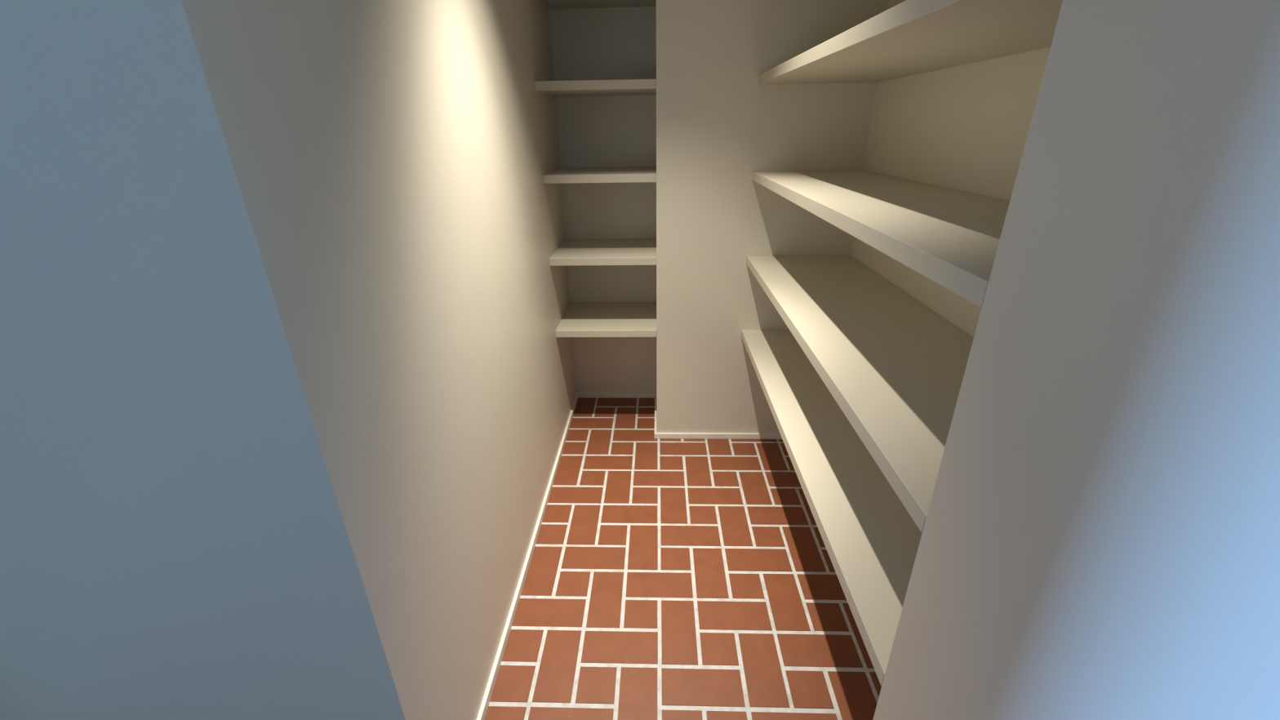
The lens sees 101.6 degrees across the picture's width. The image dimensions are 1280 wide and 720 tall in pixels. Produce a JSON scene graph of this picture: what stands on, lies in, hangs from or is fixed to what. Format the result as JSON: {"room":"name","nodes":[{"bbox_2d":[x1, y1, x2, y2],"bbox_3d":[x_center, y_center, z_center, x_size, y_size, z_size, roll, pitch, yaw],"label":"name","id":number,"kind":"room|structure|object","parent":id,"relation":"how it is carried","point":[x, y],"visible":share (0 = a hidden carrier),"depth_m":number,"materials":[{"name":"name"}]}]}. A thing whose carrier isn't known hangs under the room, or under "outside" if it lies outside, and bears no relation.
{"room":"pantry","nodes":[
{"label":"pantry","id":0,"kind":"room"},
{"bbox_2d":[0,0,576,719],"bbox_3d":[-1.133,-0.530,1.696,1.422,2.520,2.236,0,24,2],"label":"wall","id":1,"kind":"structure","parent":0,"point":[287,386],"depth_m":0.82,"materials":[{"name":"paint"}]},
{"bbox_2d":[476,391,578,719],"bbox_3d":[-0.400,0.632,2.119,0.012,0.032,2.106,0,24,2],"label":"baseboard","id":2,"kind":"structure","parent":1,"relation":"attached to","point":[492,678],"depth_m":1.78,"materials":[{"name":"paint"}]},
{"bbox_2d":[548,6,656,392],"bbox_3d":[-0.154,-0.960,2.625,0.473,2.520,0.130,0,24,2],"label":"wall","id":3,"kind":"structure","parent":0,"point":[601,43],"depth_m":2.54,"materials":[{"name":"paint"}]},
{"bbox_2d":[533,79,656,96],"bbox_3d":[-0.167,-1.156,2.225,0.473,0.033,0.440,0,24,2],"label":"shelf","id":4,"kind":"object","parent":3,"relation":"attached to","point":[620,86],"visible":0.98,"depth_m":2.03,"materials":[{"name":"paint"}]},
{"bbox_2d":[541,0,656,8],"bbox_3d":[-0.172,-1.471,2.085,0.473,0.033,0.440,0,24,2],"label":"shelf","id":5,"kind":"object","parent":3,"relation":"attached to","point":[550,4],"visible":1,"depth_m":2.22,"materials":[{"name":"paint"}]},
{"bbox_2d":[542,166,656,183],"bbox_3d":[-0.163,-0.841,2.366,0.473,0.033,0.440,0,24,2],"label":"shelf","id":6,"kind":"object","parent":3,"relation":"attached to","point":[625,174],"visible":0.87,"depth_m":2.17,"materials":[{"name":"paint"}]},
{"bbox_2d":[549,238,656,266],"bbox_3d":[-0.158,-0.523,2.507,0.473,0.033,0.440,0,24,2],"label":"shelf","id":7,"kind":"object","parent":3,"relation":"attached to","point":[601,251],"visible":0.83,"depth_m":2.40,"materials":[{"name":"paint"}]},
{"bbox_2d":[555,302,656,337],"bbox_3d":[-0.153,-0.211,2.647,0.473,0.033,0.440,0,24,2],"label":"shelf","id":8,"kind":"object","parent":3,"relation":"attached to","point":[580,319],"visible":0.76,"depth_m":2.57,"materials":[{"name":"paint"}]},
{"bbox_2d":[577,391,654,397],"bbox_3d":[-0.138,0.205,3.067,0.449,0.032,0.012,0,24,2],"label":"baseboard","id":9,"kind":"structure","parent":3,"relation":"attached to","point":[580,394],"depth_m":3.06,"materials":[{"name":"paint"}]},
{"bbox_2d":[484,397,881,719],"bbox_3d":[-1.230,1.411,0.588,4.701,0.120,5.851,0,24,2],"label":"floor","id":10,"kind":"structure","parent":0,"point":[667,579],"depth_m":1.77,"materials":[{"name":"tile"}]},
{"bbox_2d":[656,0,888,433],"bbox_3d":[0.561,-0.871,2.401,0.970,2.520,0.568,0,24,2],"label":"wall pier","id":11,"kind":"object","parent":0,"point":[717,126],"visible":0.57,"depth_m":2.13,"materials":[{"name":"paint"}]},
{"bbox_2d":[654,392,782,439],"bbox_3d":[0.499,0.296,2.846,0.840,0.029,0.450,0,24,2],"label":"baseboard","id":12,"kind":"object","parent":11,"relation":"attached to","point":[657,435],"visible":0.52,"depth_m":2.64,"materials":[{"name":"paint"}]},
{"bbox_2d":[850,0,1050,337],"bbox_3d":[0.947,-0.416,1.366,0.130,2.520,1.668,0,24,2],"label":"wall","id":13,"kind":"structure","parent":0,"point":[965,127],"depth_m":1.47,"materials":[{"name":"paint"}]},
{"bbox_2d":[741,329,922,685],"bbox_3d":[0.668,0.214,1.656,0.447,0.033,1.668,0,24,2],"label":"shelf","id":14,"kind":"object","parent":13,"relation":"attached to","point":[871,540],"visible":0.48,"depth_m":1.33,"materials":[{"name":"paint"}]},
{"bbox_2d":[746,255,973,533],"bbox_3d":[0.663,-0.100,1.517,0.447,0.033,1.668,0,24,2],"label":"shelf","id":15,"kind":"object","parent":13,"relation":"attached to","point":[894,366],"visible":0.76,"depth_m":1.29,"materials":[{"name":"paint"}]},
{"bbox_2d":[751,169,1009,307],"bbox_3d":[0.658,-0.417,1.375,0.447,0.033,1.668,0,24,2],"label":"shelf","id":16,"kind":"object","parent":13,"relation":"attached to","point":[949,237],"visible":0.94,"depth_m":1.06,"materials":[{"name":"paint"}]},
{"bbox_2d":[758,0,1062,84],"bbox_3d":[0.653,-0.734,1.234,0.447,0.033,1.668,0,24,2],"label":"shelf","id":17,"kind":"object","parent":13,"relation":"attached to","point":[909,37],"visible":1,"depth_m":1.02,"materials":[{"name":"paint"}]},
{"bbox_2d":[872,0,1279,719],"bbox_3d":[0.643,0.660,-1.036,0.577,2.520,3.611,0,24,2],"label":"wall","id":18,"kind":"structure","parent":0,"point":[1100,540],"depth_m":0.43,"materials":[{"name":"paint"}]}
]}

